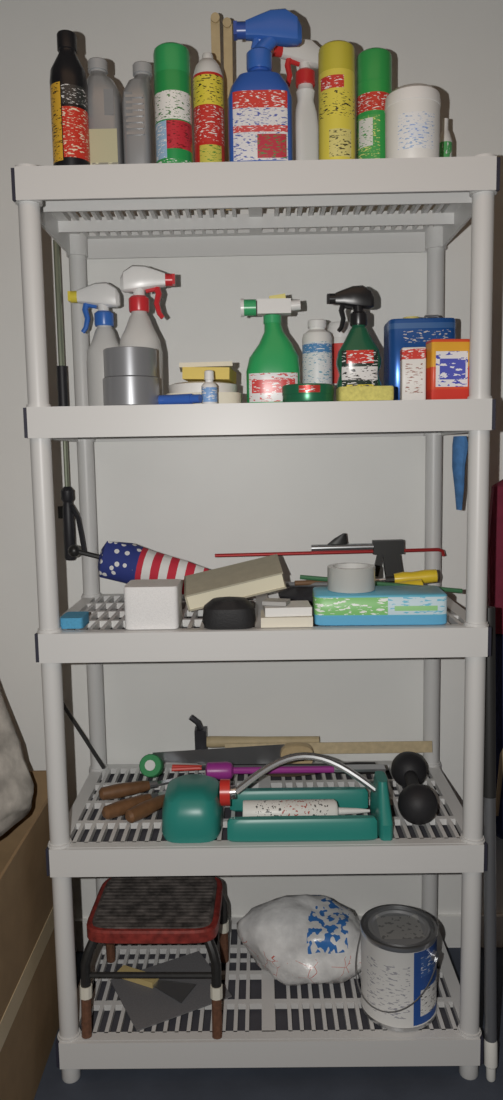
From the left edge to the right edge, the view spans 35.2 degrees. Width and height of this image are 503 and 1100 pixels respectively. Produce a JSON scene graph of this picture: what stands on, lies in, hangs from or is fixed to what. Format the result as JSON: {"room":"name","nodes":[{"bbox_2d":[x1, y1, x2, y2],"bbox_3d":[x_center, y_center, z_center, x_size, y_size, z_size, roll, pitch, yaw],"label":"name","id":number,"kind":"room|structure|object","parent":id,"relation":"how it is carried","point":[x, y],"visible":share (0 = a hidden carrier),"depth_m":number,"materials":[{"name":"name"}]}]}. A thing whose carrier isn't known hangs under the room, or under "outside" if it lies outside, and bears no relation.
{"room":"storage room","nodes":[
{"label":"storage room","id":0,"kind":"room"},
{"bbox_2d":[0,0,502,917],"bbox_3d":[0.021,-0.208,2.071,4.600,2.600,0.100,-1,7,1],"label":"wall","id":1,"kind":"structure","parent":0,"point":[193,501],"depth_m":2.02,"materials":[{"name":"white paint"}]},
{"bbox_2d":[74,914,502,951],"bbox_3d":[0.043,1.045,2.165,4.400,0.090,0.012,-1,7,1],"label":"baseboard","id":2,"kind":"structure","parent":1,"relation":"attached to","point":[449,924],"depth_m":2.15,"materials":[{"name":"white paint"}]},
{"bbox_2d":[487,479,502,633],"bbox_3d":[0.791,-0.028,1.961,0.417,0.461,0.112,-1,7,1],"label":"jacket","id":3,"kind":"object","parent":1,"relation":"hanging from","point":[495,525],"visible":0.84,"depth_m":1.94,"materials":[{"name":"red fabric"}]},
{"bbox_2d":[495,634,502,838],"bbox_3d":[0.795,0.470,2.015,0.398,0.531,0.130,-1,7,1],"label":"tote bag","id":4,"kind":"object","parent":1,"relation":"hanging from","point":[499,637],"visible":0.49,"depth_m":1.98,"materials":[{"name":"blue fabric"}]},
{"bbox_2d":[34,947,502,1099],"bbox_3d":[0.027,1.358,0.356,4.600,0.100,3.879,-1,7,1],"label":"floor","id":5,"kind":"structure","parent":0,"point":[386,1082],"depth_m":1.71,"materials":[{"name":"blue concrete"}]},
{"bbox_2d":[0,770,76,1099],"bbox_3d":[-0.762,0.883,1.646,0.602,0.560,0.780,-1,7,1],"label":"cardboard box","id":6,"kind":"object","parent":5,"relation":"on","point":[29,1015],"visible":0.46,"depth_m":1.66,"materials":[{"name":"brown cardboard"}]},
{"bbox_2d":[0,692,33,835],"bbox_3d":[-0.733,0.374,1.714,0.379,0.590,0.415,3,8,28],"label":"tarp","id":7,"kind":"object","parent":6,"relation":"on","point":[16,783],"visible":1,"depth_m":1.77,"materials":[{"name":"white plastic"}]},
{"bbox_2d":[11,153,499,1083],"bbox_3d":[0.024,0.181,1.815,0.915,1.889,0.457,-1,7,1],"label":"shelving unit","id":8,"kind":"object","parent":5,"relation":"on","point":[267,1022],"visible":0.68,"depth_m":1.64,"materials":[{"name":"white plastic"}]},
{"bbox_2d":[50,30,89,165],"bbox_3d":[-0.352,-0.857,1.534,0.071,0.262,0.071,-1,7,1],"label":"bottle","id":9,"kind":"object","parent":8,"relation":"on","point":[68,82],"visible":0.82,"depth_m":1.51,"materials":[{"name":"black"}]},
{"bbox_2d":[53,240,86,559],"bbox_3d":[-0.446,-0.354,1.918,0.089,0.764,0.032,4,8,35],"label":"wand","id":10,"kind":"object","parent":8,"relation":"attached to","point":[67,512],"visible":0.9,"depth_m":1.93,"materials":[{"name":"black metal"}]},
{"bbox_2d":[60,611,88,628],"bbox_3d":[-0.370,0.146,1.660,0.048,0.022,0.070,-1,7,1],"label":"sponge","id":11,"kind":"object","parent":8,"relation":"on","point":[80,619],"visible":0.97,"depth_m":1.63,"materials":[{"name":"blue plastic"}]},
{"bbox_2d":[63,702,104,768],"bbox_3d":[-0.439,0.473,2.048,0.168,0.156,0.010,4,9,37],"label":"rod","id":12,"kind":"object","parent":8,"relation":"on","point":[66,709],"visible":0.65,"depth_m":2.04,"materials":[{"name":"grey metal"}]},
{"bbox_2d":[67,282,120,405],"bbox_3d":[-0.350,-0.457,1.804,0.121,0.290,0.085,-1,7,1],"label":"spray bottle","id":13,"kind":"object","parent":8,"relation":"on","point":[104,296],"visible":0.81,"depth_m":1.78,"materials":[{"name":"white plastic"}]},
{"bbox_2d":[87,57,123,164],"bbox_3d":[-0.292,-0.854,1.594,0.068,0.240,0.101,-1,7,1],"label":"oil bottle","id":14,"kind":"object","parent":8,"relation":"on","point":[104,98],"visible":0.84,"depth_m":1.55,"materials":[{"name":"grey plastic"}]},
{"bbox_2d":[103,346,159,405],"bbox_3d":[-0.241,-0.344,1.590,0.112,0.112,0.112,-1,7,1],"label":"tape roll","id":15,"kind":"object","parent":8,"relation":"on","point":[130,372],"visible":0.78,"depth_m":1.54,"materials":[{"name":"silver metal"}]},
{"bbox_2d":[102,790,165,819],"bbox_3d":[-0.228,0.574,1.843,0.260,0.034,0.034,-7,9,-39],"label":"chisel","id":16,"kind":"object","parent":8,"relation":"on","point":[118,808],"visible":0.7,"depth_m":1.78,"materials":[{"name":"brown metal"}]},
{"bbox_2d":[68,541,208,594],"bbox_3d":[-0.216,0.044,1.869,0.434,0.138,0.086,-1,7,4],"label":"flag","id":17,"kind":"object","parent":8,"relation":"on","point":[123,562],"visible":0.77,"depth_m":1.84,"materials":[{"name":"multicoloured fabric"}]},
{"bbox_2d":[122,61,155,163],"bbox_3d":[-0.225,-0.851,1.593,0.058,0.231,0.102,-1,7,1],"label":"oil bottle","id":18,"kind":"object","parent":8,"relation":"on","point":[137,100],"visible":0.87,"depth_m":1.55,"materials":[{"name":"grey plastic"}]},
{"bbox_2d":[125,794,164,822],"bbox_3d":[-0.191,0.574,1.841,0.034,0.034,0.260,4,9,38],"label":"chisel","id":19,"kind":"object","parent":8,"relation":"on","point":[142,810],"visible":0.62,"depth_m":1.76,"materials":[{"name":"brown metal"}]},
{"bbox_2d":[119,265,174,394],"bbox_3d":[-0.223,-0.454,1.703,0.125,0.302,0.093,-1,7,-3],"label":"spray bottle","id":20,"kind":"object","parent":8,"relation":"on","point":[139,331],"visible":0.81,"depth_m":1.68,"materials":[{"name":"white plastic"}]},
{"bbox_2d":[99,773,203,799],"bbox_3d":[-0.238,0.566,1.914,0.260,0.034,0.034,-4,7,-23],"label":"chisel","id":21,"kind":"object","parent":8,"relation":"on","point":[120,790],"visible":0.95,"depth_m":1.88,"materials":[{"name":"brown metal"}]},
{"bbox_2d":[139,754,163,777],"bbox_3d":[-0.247,0.536,1.968,0.056,0.069,0.071,-1,7,1],"label":"spool","id":22,"kind":"object","parent":8,"relation":"on","point":[151,765],"visible":1,"depth_m":1.94,"materials":[{"name":"green plastic"}]},
{"bbox_2d":[124,579,182,629],"bbox_3d":[-0.203,0.112,1.651,0.110,0.087,0.102,-1,7,1],"label":"foam block","id":23,"kind":"object","parent":8,"relation":"on","point":[148,603],"visible":1,"depth_m":1.60,"materials":[{"name":"white plastic"}]},
{"bbox_2d":[80,876,228,1039],"bbox_3d":[-0.213,0.914,1.824,0.308,0.239,0.281,-1,7,2],"label":"step stool","id":24,"kind":"object","parent":8,"relation":"on","point":[133,909],"visible":0.98,"depth_m":1.74,"materials":[{"name":"red metal"}]},
{"bbox_2d":[110,951,231,1030],"bbox_3d":[-0.191,1.027,1.860,0.230,0.003,0.190,-5,8,-27],"label":"sheet","id":25,"kind":"object","parent":8,"relation":"on","point":[146,1007],"visible":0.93,"depth_m":1.83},
{"bbox_2d":[117,965,195,1002],"bbox_3d":[-0.230,1.017,1.870,0.190,0.014,0.070,2,8,25],"label":"knife","id":26,"kind":"object","parent":25,"relation":"on","point":[178,991],"visible":0.83,"depth_m":1.86,"materials":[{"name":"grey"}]},
{"bbox_2d":[153,42,192,162],"bbox_3d":[-0.152,-0.847,1.538,0.071,0.233,0.071,-1,7,1],"label":"aerosol can","id":27,"kind":"object","parent":8,"relation":"on","point":[172,80],"visible":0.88,"depth_m":1.51,"materials":[{"name":"green metal"}]},
{"bbox_2d":[158,394,201,404],"bbox_3d":[-0.149,-0.299,1.578,0.107,0.021,0.021,2,7,24],"label":"marker pen","id":28,"kind":"object","parent":8,"relation":"on","point":[175,398],"visible":0.78,"depth_m":1.56,"materials":[{"name":"blue plastic"}]},
{"bbox_2d":[171,765,205,770],"bbox_3d":[-0.135,0.527,1.920,0.116,0.010,0.029,-1,7,1],"label":"pliers","id":29,"kind":"object","parent":8,"relation":"on","point":[174,767],"visible":0.86,"depth_m":1.91,"materials":[{"name":"red"}]},
{"bbox_2d":[166,361,241,403],"bbox_3d":[-0.101,-0.352,1.708,0.158,0.094,0.170,-1,7,1],"label":"stack","id":30,"kind":"object","parent":8,"relation":"on","point":[192,372],"visible":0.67,"depth_m":1.64,"materials":[{"name":"beige"}]},
{"bbox_2d":[193,52,224,161],"bbox_3d":[-0.086,-0.865,1.601,0.062,0.253,0.062,-1,7,1],"label":"aerosol can","id":31,"kind":"object","parent":8,"relation":"on","point":[208,82],"visible":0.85,"depth_m":1.58,"materials":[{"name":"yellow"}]},
{"bbox_2d":[201,370,217,403],"bbox_3d":[-0.084,-0.324,1.585,0.032,0.068,0.032,-1,7,1],"label":"dropper bottle","id":32,"kind":"object","parent":8,"relation":"on","point":[209,388],"visible":0.93,"depth_m":1.57,"materials":[{"name":"white plastic"}]},
{"bbox_2d":[211,12,232,210],"bbox_3d":[-0.062,-0.956,1.739,0.053,0.400,0.026,-4,7,-22],"label":"stick","id":33,"kind":"object","parent":8,"relation":"on","point":[215,18],"visible":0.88,"depth_m":1.73,"materials":[{"name":"brown wood"}]},
{"bbox_2d":[202,596,255,628],"bbox_3d":[-0.046,0.126,1.631,0.109,0.058,0.085,-1,7,1],"label":"pouch","id":34,"kind":"object","parent":8,"relation":"on","point":[229,612],"visible":1,"depth_m":1.59,"materials":[{"name":"black fabric"}]},
{"bbox_2d":[153,742,312,763],"bbox_3d":[-0.046,0.515,1.984,0.402,0.063,0.028,-1,7,1],"label":"saw","id":35,"kind":"object","parent":8,"relation":"on","point":[265,754],"visible":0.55,"depth_m":1.98,"materials":[{"name":"grey metal"}]},
{"bbox_2d":[184,554,285,611],"bbox_3d":[-0.038,0.070,1.728,0.222,0.108,0.116,-1,7,-1],"label":"box","id":36,"kind":"object","parent":8,"relation":"on","point":[263,575],"visible":0.98,"depth_m":1.68,"materials":[{"name":"beige cardboard"}]},
{"bbox_2d":[189,715,318,763],"bbox_3d":[0.007,0.485,2.051,0.335,0.132,0.040,-1,7,1],"label":"hammer","id":37,"kind":"object","parent":8,"relation":"on","point":[202,741],"visible":0.69,"depth_m":2.04,"materials":[{"name":"brown wood"}]},
{"bbox_2d":[228,8,301,161],"bbox_3d":[0.026,-0.887,1.547,0.145,0.304,0.069,-1,7,1],"label":"spray bottle","id":38,"kind":"object","parent":8,"relation":"on","point":[259,99],"visible":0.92,"depth_m":1.52,"materials":[{"name":"blue plastic"}]},
{"bbox_2d":[241,293,300,402],"bbox_3d":[0.042,-0.422,1.683,0.126,0.234,0.076,-1,7,1],"label":"bottle","id":39,"kind":"object","parent":8,"relation":"on","point":[274,363],"visible":0.85,"depth_m":1.66,"materials":[{"name":"green plastic"}]},
{"bbox_2d":[162,752,392,842],"bbox_3d":[0.052,0.526,1.731,0.491,0.149,0.172,-1,7,1],"label":"sprinkler","id":40,"kind":"object","parent":8,"relation":"on","point":[192,808],"visible":1,"depth_m":1.67,"materials":[{"name":"teal plastic"}]},
{"bbox_2d":[261,598,312,627],"bbox_3d":[0.072,0.127,1.643,0.105,0.048,0.085,-1,7,1],"label":"cartons","id":41,"kind":"object","parent":8,"relation":"on","point":[276,612],"visible":1,"depth_m":1.61,"materials":[{"name":"beige cardboard"}]},
{"bbox_2d":[271,39,319,159],"bbox_3d":[0.096,-0.907,1.668,0.109,0.313,0.041,-3,7,-19],"label":"spray bottle","id":42,"kind":"object","parent":8,"relation":"on","point":[304,56],"visible":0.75,"depth_m":1.66,"materials":[{"name":"white plastic"}]},
{"bbox_2d":[206,762,385,779],"bbox_3d":[0.103,0.515,1.866,0.420,0.042,0.051,-1,7,1],"label":"pruning lopper","id":43,"kind":"object","parent":8,"relation":"on","point":[218,770],"visible":0.86,"depth_m":1.85,"materials":[{"name":"purple"}]},
{"bbox_2d":[237,894,360,985],"bbox_3d":[0.126,0.930,1.919,0.329,0.170,0.236,0,7,9],"label":"plastic shopping bag","id":44,"kind":"object","parent":8,"relation":"on","point":[306,938],"visible":0.94,"depth_m":1.85,"materials":[{"name":"white plastic"}]},
{"bbox_2d":[243,799,369,816],"bbox_3d":[0.120,0.571,1.731,0.276,0.051,0.051,-1,7,1],"label":"tube","id":45,"kind":"object","parent":8,"relation":"on","point":[300,807],"visible":0.8,"depth_m":1.71,"materials":[{"name":"white plastic"}]},
{"bbox_2d":[282,383,333,401],"bbox_3d":[0.112,-0.310,1.577,0.103,0.034,0.103,-1,7,1],"label":"tin","id":46,"kind":"object","parent":8,"relation":"on","point":[304,392],"visible":0.85,"depth_m":1.53,"materials":[{"name":"green metal"}]},
{"bbox_2d":[302,319,331,383],"bbox_3d":[0.145,-0.410,1.754,0.066,0.190,0.066,-1,7,1],"label":"bottle","id":47,"kind":"object","parent":8,"relation":"on","point":[316,342],"visible":0.77,"depth_m":1.73,"materials":[{"name":"white plastic"}]},
{"bbox_2d":[264,762,375,776],"bbox_3d":[0.157,0.527,1.912,0.290,0.030,0.062,-1,7,1],"label":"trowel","id":48,"kind":"object","parent":8,"relation":"on","point":[345,763],"visible":0.2,"depth_m":1.89,"materials":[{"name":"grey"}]},
{"bbox_2d":[225,741,431,753],"bbox_3d":[0.195,0.503,2.014,0.525,0.028,0.010,-1,7,1],"label":"wooden yardstick","id":49,"kind":"object","parent":8,"relation":"on","point":[385,746],"visible":0.79,"depth_m":2.01,"materials":[{"name":"brown wood"}]},
{"bbox_2d":[278,578,379,604],"bbox_3d":[0.190,0.094,1.875,0.301,0.055,0.110,-1,7,1],"label":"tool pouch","id":50,"kind":"object","parent":8,"relation":"on","point":[299,590],"visible":0.33,"depth_m":1.85,"materials":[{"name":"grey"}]},
{"bbox_2d":[215,533,445,576],"bbox_3d":[0.195,0.020,1.972,0.572,0.122,0.026,-2,7,1],"label":"gun","id":51,"kind":"object","parent":8,"relation":"on","point":[389,551],"visible":0.95,"depth_m":1.96,"materials":[{"name":"red"}]},
{"bbox_2d":[318,40,354,159],"bbox_3d":[0.165,-0.850,1.535,0.071,0.229,0.071,-1,7,1],"label":"aerosol can","id":52,"kind":"object","parent":8,"relation":"on","point":[336,58],"visible":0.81,"depth_m":1.51,"materials":[{"name":"yellow metal"}]},
{"bbox_2d":[327,321,351,400],"bbox_3d":[0.209,-0.432,1.872,0.060,0.204,0.060,-1,7,1],"label":"spray bottle","id":53,"kind":"object","parent":8,"relation":"on","point":[338,338],"visible":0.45,"depth_m":1.84,"materials":[{"name":"white plastic"}]},
{"bbox_2d":[327,285,380,388],"bbox_3d":[0.215,-0.427,1.661,0.112,0.243,0.056,-1,7,1],"label":"spray bottle","id":54,"kind":"object","parent":8,"relation":"on","point":[358,362],"visible":0.88,"depth_m":1.64,"materials":[{"name":"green plastic"}]},
{"bbox_2d":[336,386,393,400],"bbox_3d":[0.224,-0.308,1.572,0.108,0.028,0.078,-1,7,1],"label":"sponge","id":55,"kind":"object","parent":8,"relation":"on","point":[348,393],"visible":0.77,"depth_m":1.53,"materials":[{"name":"yellow plastic"}]},
{"bbox_2d":[356,47,391,158],"bbox_3d":[0.256,-0.888,1.655,0.074,0.273,0.074,-1,7,1],"label":"aerosol can","id":56,"kind":"object","parent":8,"relation":"on","point":[373,65],"visible":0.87,"depth_m":1.62,"materials":[{"name":"green metal"}]},
{"bbox_2d":[313,585,446,625],"bbox_3d":[0.264,0.115,1.660,0.269,0.062,0.120,-1,7,3],"label":"box","id":57,"kind":"object","parent":8,"relation":"on","point":[407,604],"visible":0.98,"depth_m":1.60,"materials":[{"name":"blue cardboard"}]},
{"bbox_2d":[327,563,374,592],"bbox_3d":[0.209,0.058,1.664,0.100,0.050,0.100,-1,7,1],"label":"tape roll","id":58,"kind":"object","parent":57,"relation":"on","point":[341,577],"visible":1,"depth_m":1.62,"materials":[{"name":"white"}]},
{"bbox_2d":[300,575,462,592],"bbox_3d":[0.282,0.074,1.732,0.352,0.044,0.010,-1,7,3],"label":"stake","id":59,"kind":"object","parent":8,"relation":"on","point":[304,577],"visible":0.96,"depth_m":1.73,"materials":[{"name":"green"}]},
{"bbox_2d":[355,904,438,1031],"bbox_3d":[0.324,0.933,1.773,0.183,0.193,0.184,-1,7,1],"label":"paint can","id":60,"kind":"object","parent":8,"relation":"on","point":[399,954],"visible":1,"depth_m":1.72,"materials":[{"name":"silver metal"}]},
{"bbox_2d":[397,579,422,584],"bbox_3d":[0.259,0.086,1.758,0.250,0.036,0.032,-2,7,-6],"label":"screwdriver","id":61,"kind":"object","parent":8,"relation":"on","point":[417,581],"visible":0.18,"depth_m":1.76,"materials":[{"name":"yellow"}]},
{"bbox_2d":[385,83,440,157],"bbox_3d":[0.313,-0.812,1.543,0.106,0.147,0.106,-1,7,1],"label":"plastic tub","id":62,"kind":"object","parent":8,"relation":"on","point":[412,111],"visible":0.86,"depth_m":1.50,"materials":[{"name":"white plastic"}]},
{"bbox_2d":[400,347,425,399],"bbox_3d":[0.324,-0.351,1.593,0.048,0.105,0.040,0,7,5],"label":"carton","id":63,"kind":"object","parent":8,"relation":"on","point":[412,359],"visible":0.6,"depth_m":1.57,"materials":[{"name":"white cardboard"}]},
{"bbox_2d":[391,751,437,824],"bbox_3d":[0.370,0.541,1.819,0.086,0.086,0.276,0,7,6],"label":"dumbbell","id":64,"kind":"object","parent":8,"relation":"on","point":[417,803],"visible":1,"depth_m":1.72,"materials":[{"name":"black rubber"}]},
{"bbox_2d":[384,315,455,399],"bbox_3d":[0.369,-0.417,1.751,0.144,0.197,0.104,-1,7,1],"label":"can","id":65,"kind":"object","parent":8,"relation":"on","point":[410,331],"visible":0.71,"depth_m":1.70,"materials":[{"name":"blue metal"}]},
{"bbox_2d":[439,118,451,156],"bbox_3d":[0.419,-0.845,1.719,0.030,0.167,0.030,-1,7,1],"label":"bottle","id":66,"kind":"object","parent":8,"relation":"on","point":[445,144],"visible":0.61,"depth_m":1.71,"materials":[{"name":"white"}]},
{"bbox_2d":[426,339,469,399],"bbox_3d":[0.392,-0.358,1.587,0.079,0.119,0.045,-2,7,-5],"label":"box","id":67,"kind":"object","parent":8,"relation":"on","point":[447,360],"visible":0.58,"depth_m":1.56,"materials":[{"name":"orange cardboard"}]},
{"bbox_2d":[452,436,467,509],"bbox_3d":[0.484,-0.178,1.840,0.031,0.170,0.046,-3,7,-19],"label":"rag","id":68,"kind":"object","parent":8,"relation":"attached to","point":[460,443],"visible":0.98,"depth_m":1.83,"materials":[{"name":"blue fabric"}]},
{"bbox_2d":[483,606,497,1081],"bbox_3d":[0.502,0.627,1.673,0.028,1.019,0.088,-2,7,-4],"label":"pole","id":69,"kind":"object","parent":5,"relation":"on","point":[489,795],"visible":0.97,"depth_m":1.66,"materials":[{"name":"grey metal"}]},
{"bbox_2d":[375,569,438,582],"bbox_3d":[0.309,0.062,1.829,0.240,0.035,0.032,0,7,5],"label":"screwdriver","id":70,"kind":"object","parent":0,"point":[427,576],"visible":0.75,"depth_m":1.81,"materials":[{"name":"yellow plastic"}]}
]}

